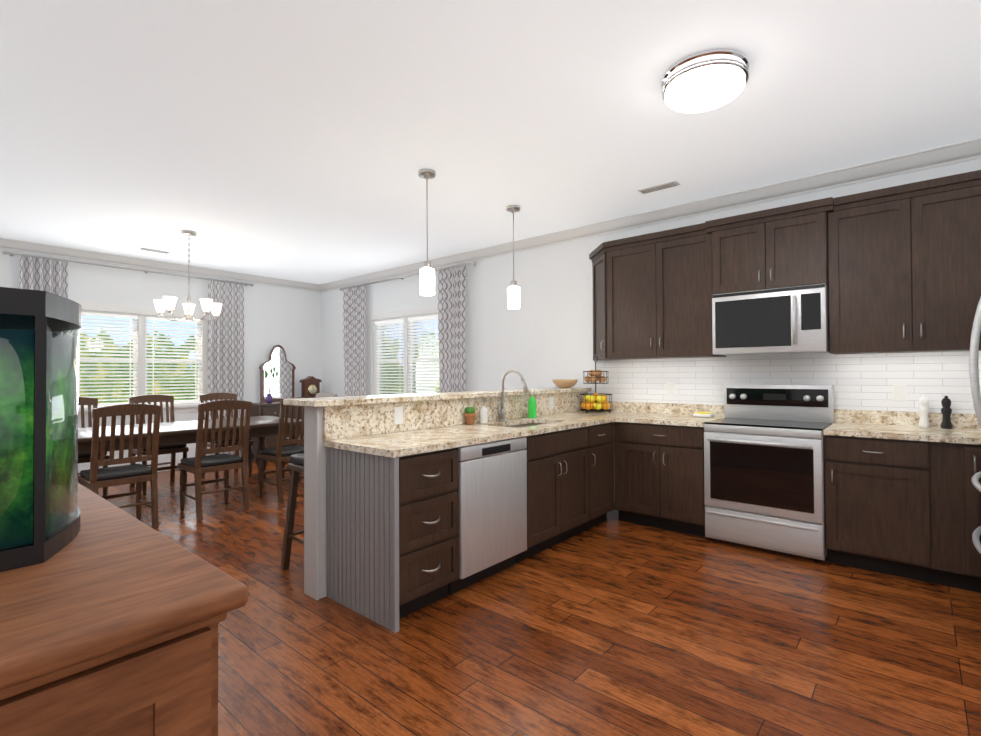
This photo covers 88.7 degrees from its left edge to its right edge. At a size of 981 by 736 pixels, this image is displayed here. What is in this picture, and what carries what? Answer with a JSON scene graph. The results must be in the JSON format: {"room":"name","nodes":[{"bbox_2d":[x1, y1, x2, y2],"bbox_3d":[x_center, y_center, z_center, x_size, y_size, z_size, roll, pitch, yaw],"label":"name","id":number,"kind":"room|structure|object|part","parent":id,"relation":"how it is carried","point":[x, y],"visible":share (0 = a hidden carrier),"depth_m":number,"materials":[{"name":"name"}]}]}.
{"room":"kitchen","nodes":[
{"label":"kitchen","id":0,"kind":"room"},
{"bbox_2d":[0,249,320,470],"bbox_3d":[-4.627,-0.017,6.685,0.160,2.820,5.450,-1,-1,41],"label":"wall","id":1,"kind":"structure","parent":0,"point":[287,319],"depth_m":7.61,"materials":[{"name":"paint"}]},
{"bbox_2d":[2,251,253,285],"bbox_3d":[-4.531,-1.274,6.620,0.095,0.044,2.764,-1,-1,41],"label":"curtain rod","id":2,"kind":"object","parent":1,"relation":"attached to","point":[12,254],"visible":1,"depth_m":6.35,"materials":[{"name":"silver metal"}]},
{"bbox_2d":[20,253,67,297],"bbox_3d":[-5.175,0.026,5.805,0.095,2.657,0.420,-1,-1,41],"label":"curtain","id":3,"kind":"object","parent":2,"relation":"hanging from","point":[48,275],"visible":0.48,"depth_m":5.83,"materials":[{"name":"fabric"}]},
{"bbox_2d":[208,278,243,456],"bbox_3d":[-3.862,0.039,7.339,0.095,2.657,0.500,-1,-1,41],"label":"curtain","id":4,"kind":"object","parent":2,"relation":"hanging from","point":[226,351],"visible":0.65,"depth_m":7.33,"materials":[{"name":"fabric"}]},
{"bbox_2d":[73,300,207,417],"bbox_3d":[-4.631,-0.098,6.643,0.210,1.430,1.730,-1,-1,41],"label":"window","id":5,"kind":"structure","parent":1,"relation":"in","point":[142,313],"depth_m":6.63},
{"bbox_3d":[-4.665,-0.097,6.672,0.060,1.180,1.480,-1,-1,41],"label":"window sash","id":6,"kind":"part","parent":5,"relation":"part of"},
{"bbox_2d":[78,312,201,407],"bbox_3d":[-4.617,-0.098,6.631,0.050,1.172,1.464,-1,-1,41],"label":"window blinds","id":7,"kind":"object","parent":5,"relation":"attached to","point":[130,317],"visible":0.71,"depth_m":6.55,"materials":[{"name":"white plastic"}]},
{"bbox_2d":[0,238,319,291],"bbox_3d":[-4.568,-1.375,6.586,0.088,0.108,5.040,-1,-1,41],"label":"crown molding","id":8,"kind":"structure","parent":1,"relation":"attached to","point":[6,244],"depth_m":6.58,"materials":[{"name":"white wood"}]},
{"bbox_2d":[78,454,255,475],"bbox_3d":[-4.555,1.327,6.612,0.015,0.130,5.130,-1,-1,41],"label":"baseboard","id":9,"kind":"structure","parent":1,"relation":"attached to","point":[168,465],"depth_m":6.78,"materials":[{"name":"white wood"}]},
{"bbox_2d":[323,390,586,437],"bbox_3d":[0.017,0.329,4.063,0.019,0.196,3.028,-1,-1,41],"label":"backsplash","id":10,"kind":"structure","parent":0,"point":[338,421],"depth_m":3.52,"materials":[{"name":"beige stone"}]},
{"bbox_2d":[394,407,402,424],"bbox_3d":[-0.606,0.314,3.314,0.007,0.116,0.072,-1,-1,41],"label":"electrical outlet","id":11,"kind":"object","parent":10,"relation":"attached to","point":[398,415],"visible":1,"depth_m":3.31,"materials":[{"name":"white plastic"}]},
{"bbox_2d":[283,387,590,405],"bbox_3d":[-0.104,0.214,4.121,0.360,0.035,3.137,-1,-1,41],"label":"countertop","id":12,"kind":"structure","parent":10,"relation":"on","point":[368,400],"depth_m":3.47,"materials":[{"name":"beige stone"}]},
{"bbox_2d":[552,379,577,387],"bbox_3d":[0.766,0.161,5.155,0.270,0.085,0.270,-1,-1,41],"label":"bowl","id":13,"kind":"object","parent":12,"relation":"on","point":[565,383],"visible":1,"depth_m":5.07,"materials":[{"name":"beige wood"}]},
{"bbox_2d":[549,397,553,408],"bbox_3d":[0.571,0.326,4.689,0.007,0.116,0.072,-1,-1,41],"label":"electrical outlet","id":14,"kind":"object","parent":10,"relation":"attached to","point":[551,402],"visible":1,"depth_m":4.68,"materials":[{"name":"white plastic"}]},
{"bbox_2d":[0,0,980,283],"bbox_3d":[-0.355,-1.540,3.043,11.420,0.100,5.450,-1,-1,41],"label":"ceiling","id":15,"kind":"structure","parent":0,"point":[302,140],"depth_m":2.96,"materials":[{"name":"paint"}]},
{"bbox_2d":[138,247,170,253],"bbox_3d":[-4.102,-1.431,6.122,0.120,0.010,0.320,-1,-1,41],"label":"ceiling vent","id":16,"kind":"object","parent":15,"relation":"in","point":[154,250],"visible":1,"depth_m":6.09,"materials":[{"name":"white metal"}]},
{"bbox_2d":[153,230,221,321],"bbox_3d":[-3.184,-0.970,5.340,0.638,0.960,0.612,-1,-1,41],"label":"chandelier","id":17,"kind":"object","parent":15,"relation":"hanging from","point":[169,303],"visible":1,"depth_m":5.27,"materials":[{"name":"white glass"}]},
{"bbox_2d":[418,169,435,295],"bbox_3d":[-0.478,-1.015,3.782,0.128,0.930,0.130,-1,-1,41],"label":"pendant light","id":18,"kind":"object","parent":15,"relation":"hanging from","point":[427,279],"visible":1,"depth_m":3.74,"materials":[{"name":"white glass"}]},
{"bbox_2d":[506,205,519,308],"bbox_3d":[0.211,-1.009,4.587,0.128,0.930,0.130,-1,-1,41],"label":"pendant light","id":19,"kind":"object","parent":15,"relation":"hanging from","point":[513,295],"visible":1,"depth_m":4.54,"materials":[{"name":"white glass"}]},
{"bbox_2d":[637,180,680,193],"bbox_3d":[1.381,-1.479,4.117,0.320,0.010,0.120,-1,-1,41],"label":"ceiling vent","id":20,"kind":"object","parent":15,"relation":"in","point":[674,183],"visible":1,"depth_m":4.10,"materials":[{"name":"grey metal"}]},
{"bbox_2d":[662,48,748,112],"bbox_3d":[1.091,-1.438,2.562,0.410,0.128,0.410,-1,-1,41],"label":"flush ceiling light","id":21,"kind":"object","parent":15,"relation":"attached to","point":[705,80],"visible":1,"depth_m":2.45,"materials":[{"name":"white glass"}]},
{"bbox_2d":[78,459,980,735],"bbox_3d":[-0.342,1.370,3.007,11.420,0.080,5.450,-1,-1,41],"label":"floor","id":22,"kind":"structure","parent":0,"point":[612,625],"depth_m":2.39,"materials":[{"name":"brown wood"}]},
{"bbox_2d":[78,397,108,495],"bbox_3d":[-4.350,0.843,5.263,0.530,1.063,0.460,-1,-1,41],"label":"chair","id":23,"kind":"object","parent":22,"relation":"on","point":[84,458],"visible":0.06,"depth_m":5.47,"materials":[{"name":"brown wood"}]},
{"bbox_2d":[0,531,228,735],"bbox_3d":[-1.144,0.922,1.033,0.867,0.775,0.782,-1,-1,41],"label":"base cabinet","id":24,"kind":"object","parent":22,"relation":"on","point":[112,616],"depth_m":0.95,"materials":[{"name":"brown wood"}]},
{"bbox_2d":[0,287,80,571],"bbox_3d":[-1.462,0.140,1.263,0.730,0.640,0.663,-1,-1,41],"label":"aquarium","id":25,"kind":"object","parent":24,"relation":"on","point":[39,365],"visible":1,"depth_m":1.18,"materials":[{"name":"green glass"}]},
{"bbox_2d":[78,404,161,529],"bbox_3d":[-3.111,0.825,4.203,0.530,1.063,0.460,-1,-1,41],"label":"chair","id":26,"kind":"object","parent":22,"relation":"on","point":[94,477],"visible":0.77,"depth_m":4.10,"materials":[{"name":"brown wood"}]},
{"bbox_2d":[128,395,188,492],"bbox_3d":[-3.862,0.848,5.833,0.530,1.063,0.460,-1,-1,41],"label":"chair","id":27,"kind":"object","parent":22,"relation":"on","point":[172,450],"visible":0.56,"depth_m":5.89,"materials":[{"name":"brown wood"}]},
{"bbox_2d":[78,416,301,485],"bbox_3d":[-3.242,0.988,5.301,1.080,0.765,2.300,-1,-1,41],"label":"dining table","id":28,"kind":"object","parent":22,"relation":"on","point":[261,428],"visible":0.23,"depth_m":5.07,"materials":[{"name":"brown wood"}]},
{"bbox_2d":[178,400,251,520],"bbox_3d":[-2.624,0.829,4.773,0.530,1.063,0.460,-1,-1,41],"label":"chair","id":29,"kind":"object","parent":22,"relation":"on","point":[198,465],"visible":1,"depth_m":4.66,"materials":[{"name":"brown wood"}]},
{"bbox_2d":[199,393,253,478],"bbox_3d":[-3.375,0.852,6.402,0.530,1.063,0.460,-1,-1,41],"label":"chair","id":30,"kind":"object","parent":22,"relation":"on","point":[213,396],"visible":0.44,"depth_m":6.39,"materials":[{"name":"brown wood"}]},
{"bbox_2d":[248,402,303,460],"bbox_3d":[-3.141,0.967,7.886,0.474,0.868,1.200,-1,-1,41],"label":"buffet","id":31,"kind":"object","parent":22,"relation":"on","point":[265,409],"visible":0.08,"depth_m":7.46,"materials":[{"name":"brown wood"}]},
{"bbox_2d":[264,367,277,402],"bbox_3d":[-3.341,0.251,7.572,0.201,0.554,0.191,-1,-1,41],"label":"vase","id":32,"kind":"object","parent":31,"relation":"on","point":[269,398],"visible":1,"depth_m":7.54,"materials":[{"name":"purple glass"}]},
{"bbox_2d":[259,345,295,402],"bbox_3d":[-3.359,0.082,7.923,0.034,0.900,0.582,-1,-1,41],"label":"arched mirror","id":33,"kind":"object","parent":31,"relation":"on","point":[282,385],"visible":0.98,"depth_m":7.91,"materials":[{"name":"brown wood"}]},
{"bbox_2d":[299,376,321,397],"bbox_3d":[-2.946,0.334,8.212,0.141,0.400,0.340,-1,-1,41],"label":"mantel clock","id":34,"kind":"object","parent":31,"relation":"on","point":[310,386],"visible":0.69,"depth_m":8.15,"materials":[{"name":"brown wood"}]},
{"bbox_2d":[257,397,314,503],"bbox_3d":[-2.136,0.834,5.343,0.530,1.063,0.460,-1,-1,41],"label":"chair","id":35,"kind":"object","parent":22,"relation":"on","point":[279,454],"visible":0.6,"depth_m":5.14,"materials":[{"name":"brown wood"}]},
{"bbox_2d":[280,453,303,569],"bbox_3d":[-1.092,0.957,3.369,0.440,0.760,0.440,-1,-1,41],"label":"bar stool","id":36,"kind":"object","parent":22,"relation":"on","point":[295,466],"visible":0.21,"depth_m":3.33,"materials":[{"name":"brown wood"}]},
{"bbox_2d":[282,392,336,481],"bbox_3d":[-2.317,0.848,6.386,0.460,1.063,0.530,-1,-1,41],"label":"head chair","id":37,"kind":"object","parent":22,"relation":"on","point":[325,394],"visible":0.12,"depth_m":6.37,"materials":[{"name":"brown wood"}]},
{"bbox_2d":[323,446,462,632],"bbox_3d":[-0.566,0.891,2.895,0.634,0.875,0.475,-1,-1,41],"label":"base cabinet","id":38,"kind":"object","parent":22,"relation":"on","point":[391,525],"depth_m":2.69,"materials":[{"name":"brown wood"}]},
{"bbox_2d":[323,414,614,457],"bbox_3d":[0.055,0.441,3.623,0.640,0.036,2.410,-1,-1,41],"label":"countertop","id":39,"kind":"structure","parent":38,"relation":"on","point":[403,441],"depth_m":3.16,"materials":[{"name":"beige stone"}]},
{"bbox_2d":[464,407,475,424],"bbox_3d":[-0.153,0.358,3.769,0.092,0.134,0.092,-1,-1,41],"label":"plant pot","id":40,"kind":"object","parent":39,"relation":"on","point":[470,414],"visible":1,"depth_m":3.74,"materials":[{"name":"ceramic"}]},
{"bbox_2d":[480,400,487,422],"bbox_3d":[-0.048,0.338,3.877,0.066,0.176,0.056,-1,-1,41],"label":"soap pump","id":41,"kind":"object","parent":39,"relation":"on","point":[483,414],"visible":0.98,"depth_m":3.86,"materials":[{"name":"white plastic"}]},
{"bbox_2d":[497,369,528,420],"bbox_3d":[0.169,0.218,3.962,0.294,0.416,0.113,-1,-1,41],"label":"faucet","id":42,"kind":"object","parent":39,"relation":"on","point":[500,395],"depth_m":4.04,"materials":[{"name":"silver metal"}]},
{"bbox_2d":[528,389,536,417],"bbox_3d":[0.364,0.305,4.314,0.081,0.248,0.072,-1,-1,41],"label":"soap bottle","id":43,"kind":"object","parent":39,"relation":"on","point":[532,408],"visible":1,"depth_m":4.29,"materials":[{"name":"green plastic"}]},
{"bbox_2d":[448,437,526,594],"bbox_3d":[-0.179,0.898,3.299,0.580,0.868,0.634,-1,-1,41],"label":"dishwasher","id":44,"kind":"object","parent":22,"relation":"on","point":[492,491],"visible":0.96,"depth_m":3.08,"materials":[{"name":"silver metal"}]},
{"bbox_2d":[483,422,594,562],"bbox_3d":[0.298,0.900,3.908,0.627,0.875,0.900,-1,-1,41],"label":"base cabinet","id":45,"kind":"object","parent":22,"relation":"on","point":[561,464],"depth_m":3.68,"materials":[{"name":"brown wood"}]},
{"bbox_2d":[595,422,614,525],"bbox_3d":[0.681,0.903,4.356,0.627,0.875,0.533,-1,-1,41],"label":"base cabinet","id":46,"kind":"object","parent":22,"relation":"on","point":[605,434],"depth_m":4.22,"materials":[{"name":"brown wood"}]},
{"bbox_2d":[615,422,708,537],"bbox_3d":[1.559,0.900,4.344,0.762,0.875,0.627,-1,-1,41],"label":"base cabinet","id":47,"kind":"object","parent":22,"relation":"on","point":[659,466],"depth_m":4.09,"materials":[{"name":"brown wood"}]},
{"bbox_2d":[571,410,719,425],"bbox_3d":[1.317,0.446,4.537,1.370,0.036,0.618,-1,-1,41],"label":"countertop","id":48,"kind":"structure","parent":47,"relation":"on","point":[620,415],"depth_m":4.32,"materials":[{"name":"beige stone"}]},
{"bbox_2d":[579,356,611,412],"bbox_3d":[1.030,0.157,4.910,0.318,0.550,0.318,-1,-1,41],"label":"fruit basket","id":49,"kind":"object","parent":48,"relation":"on","point":[595,402],"visible":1,"depth_m":4.83,"materials":[{"name":"yellow food"}]},
{"bbox_2d":[693,412,713,417],"bbox_3d":[1.848,0.403,4.346,0.150,0.040,0.100,-1,-1,41],"label":"soap dish","id":50,"kind":"object","parent":48,"relation":"on","point":[703,414],"visible":1,"depth_m":4.31,"materials":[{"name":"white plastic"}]},
{"bbox_2d":[704,384,833,562],"bbox_3d":[2.104,0.729,3.802,0.766,1.200,0.689,-1,-1,41],"label":"range","id":51,"kind":"object","parent":22,"relation":"on","point":[764,476],"visible":1,"depth_m":3.63,"materials":[{"name":"silver metal"}]},
{"bbox_2d":[823,434,950,586],"bbox_3d":[2.669,0.883,3.395,0.607,0.875,0.627,-1,-1,41],"label":"base cabinet","id":52,"kind":"object","parent":22,"relation":"on","point":[888,500],"depth_m":3.14,"materials":[{"name":"brown wood"}]},
{"bbox_2d":[823,422,980,441],"bbox_3d":[2.895,0.423,3.186,1.232,0.036,0.618,-1,-1,41],"label":"countertop","id":53,"kind":"structure","parent":52,"relation":"on","point":[948,435],"depth_m":3.23,"materials":[{"name":"beige stone"}]},
{"bbox_2d":[918,395,929,427],"bbox_3d":[2.978,0.296,3.446,0.062,0.222,0.060,-1,-1,41],"label":"salt mill","id":54,"kind":"object","parent":53,"relation":"on","point":[923,408],"visible":1,"depth_m":3.43,"materials":[{"name":"white plastic"}]},
{"bbox_2d":[940,396,952,428],"bbox_3d":[3.065,0.295,3.371,0.062,0.222,0.060,-1,-1,41],"label":"pepper mill","id":55,"kind":"object","parent":53,"relation":"on","point":[946,412],"visible":1,"depth_m":3.35,"materials":[{"name":"black plastic"}]},
{"bbox_2d":[951,442,980,592],"bbox_3d":[3.137,0.876,2.995,0.625,0.875,0.627,-1,-1,41],"label":"base cabinet","id":56,"kind":"object","parent":22,"relation":"on","point":[965,456],"depth_m":2.93,"materials":[{"name":"brown wood"}]},
{"bbox_2d":[969,297,980,553],"bbox_3d":[2.697,0.416,2.126,0.953,1.780,0.950,-1,-1,41],"label":"fridge","id":57,"kind":"object","parent":22,"relation":"on","point":[973,363],"visible":1,"depth_m":2.39,"materials":[{"name":"silver metal"}]},
{"bbox_2d":[321,158,980,428],"bbox_3d":[1.432,-0.064,4.983,11.260,2.820,0.160,-1,-1,41],"label":"wall","id":58,"kind":"structure","parent":0,"point":[542,337],"depth_m":5.72,"materials":[{"name":"paint"}]},
{"bbox_2d":[369,304,439,394],"bbox_3d":[-1.184,-0.116,7.188,1.690,1.450,0.210,-1,-1,41],"label":"window","id":59,"kind":"structure","parent":58,"relation":"in","point":[405,314],"depth_m":7.36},
{"bbox_2d":[375,314,439,394],"bbox_3d":[-1.196,-0.116,7.174,1.424,1.192,0.050,-1,-1,41],"label":"window blinds","id":60,"kind":"object","parent":59,"relation":"attached to","point":[411,320],"visible":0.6,"depth_m":7.08,"materials":[{"name":"white plastic"}]},
{"bbox_3d":[-1.154,-0.116,7.222,1.440,1.200,0.060,-1,-1,41],"label":"window sash","id":61,"kind":"part","parent":59,"relation":"part of","materials":[{"name":"white wood"}]},
{"bbox_2d":[340,261,475,290],"bbox_3d":[-1.287,-1.281,7.149,2.942,0.044,0.096,-1,-1,41],"label":"curtain rod","id":62,"kind":"object","parent":58,"relation":"attached to","point":[403,277],"visible":0.88,"depth_m":7.05,"materials":[{"name":"silver metal"}]},
{"bbox_2d":[343,283,366,395],"bbox_3d":[-2.096,0.037,7.796,0.560,2.657,0.095,-1,-1,41],"label":"curtain","id":63,"kind":"object","parent":62,"relation":"hanging from","point":[354,318],"visible":0.69,"depth_m":7.81,"materials":[{"name":"fabric"}]},
{"bbox_2d":[438,263,466,391],"bbox_3d":[-0.470,0.013,6.405,0.480,2.657,0.095,-1,-1,41],"label":"curtain","id":64,"kind":"object","parent":62,"relation":"hanging from","point":[452,301],"visible":0.62,"depth_m":6.42,"materials":[{"name":"fabric"}]},
{"bbox_2d":[589,250,598,361],"bbox_3d":[1.107,-0.606,4.928,0.373,1.046,0.347,-1,-1,41],"label":"upper cabinet","id":65,"kind":"object","parent":58,"relation":"attached to","point":[592,255],"depth_m":5.10,"materials":[{"name":"brown wood"}]},
{"bbox_2d":[320,137,980,291],"bbox_3d":[1.284,-1.420,4.957,11.100,0.108,0.088,-1,-1,41],"label":"crown molding","id":66,"kind":"structure","parent":58,"relation":"attached to","point":[962,151],"depth_m":4.32,"materials":[{"name":"white wood"}]},
{"bbox_2d":[595,222,734,361],"bbox_3d":[1.557,-0.613,4.520,1.080,1.046,0.382,-1,-1,41],"label":"upper cabinet","id":67,"kind":"object","parent":58,"relation":"attached to","point":[653,295],"depth_m":4.39,"materials":[{"name":"brown wood"}]},
{"bbox_2d":[667,383,674,394],"bbox_3d":[1.671,0.196,4.649,0.072,0.116,0.007,-1,-1,41],"label":"electrical outlet","id":68,"kind":"object","parent":58,"relation":"attached to","point":[670,388],"visible":1,"depth_m":4.64,"materials":[{"name":"white plastic"}]},
{"bbox_2d":[719,202,830,293],"bbox_3d":[2.215,-0.871,3.959,0.780,0.550,0.382,-1,-1,41],"label":"upper cabinet","id":69,"kind":"object","parent":58,"relation":"attached to","point":[788,248],"depth_m":3.77,"materials":[{"name":"brown wood"}]},
{"bbox_2d":[712,284,828,355],"bbox_3d":[2.189,-0.352,3.919,0.766,0.480,0.446,-1,-1,41],"label":"over-the-range microwave","id":70,"kind":"object","parent":69,"relation":"attached to","point":[790,320],"visible":1,"depth_m":3.75,"materials":[{"name":"silver metal"}]},
{"bbox_2d":[602,402,979,429],"bbox_3d":[2.287,0.375,4.127,3.378,0.112,0.018,-1,-1,41],"label":"backsplash","id":71,"kind":"structure","parent":58,"relation":"attached to","point":[884,417],"depth_m":3.73,"materials":[{"name":"beige stone"}]},
{"bbox_2d":[893,385,905,400],"bbox_3d":[2.922,0.177,3.579,0.072,0.116,0.007,-1,-1,41],"label":"electrical outlet","id":72,"kind":"object","parent":58,"relation":"attached to","point":[899,392],"visible":1,"depth_m":3.58,"materials":[{"name":"white plastic"}]},
{"bbox_2d":[819,174,980,357],"bbox_3d":[2.859,-0.632,3.406,1.035,1.046,0.382,-1,-1,41],"label":"upper cabinet","id":73,"kind":"object","parent":58,"relation":"attached to","point":[897,270],"depth_m":3.31,"materials":[{"name":"brown wood"}]},
{"label":"outside","id":74,"kind":"structure","parent":0,"visible":0},
{"bbox_2d":[78,316,439,402],"bbox_3d":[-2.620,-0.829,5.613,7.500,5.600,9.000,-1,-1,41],"label":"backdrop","id":75,"kind":"structure","parent":74,"point":[167,358],"depth_m":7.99,"materials":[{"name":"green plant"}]}
]}

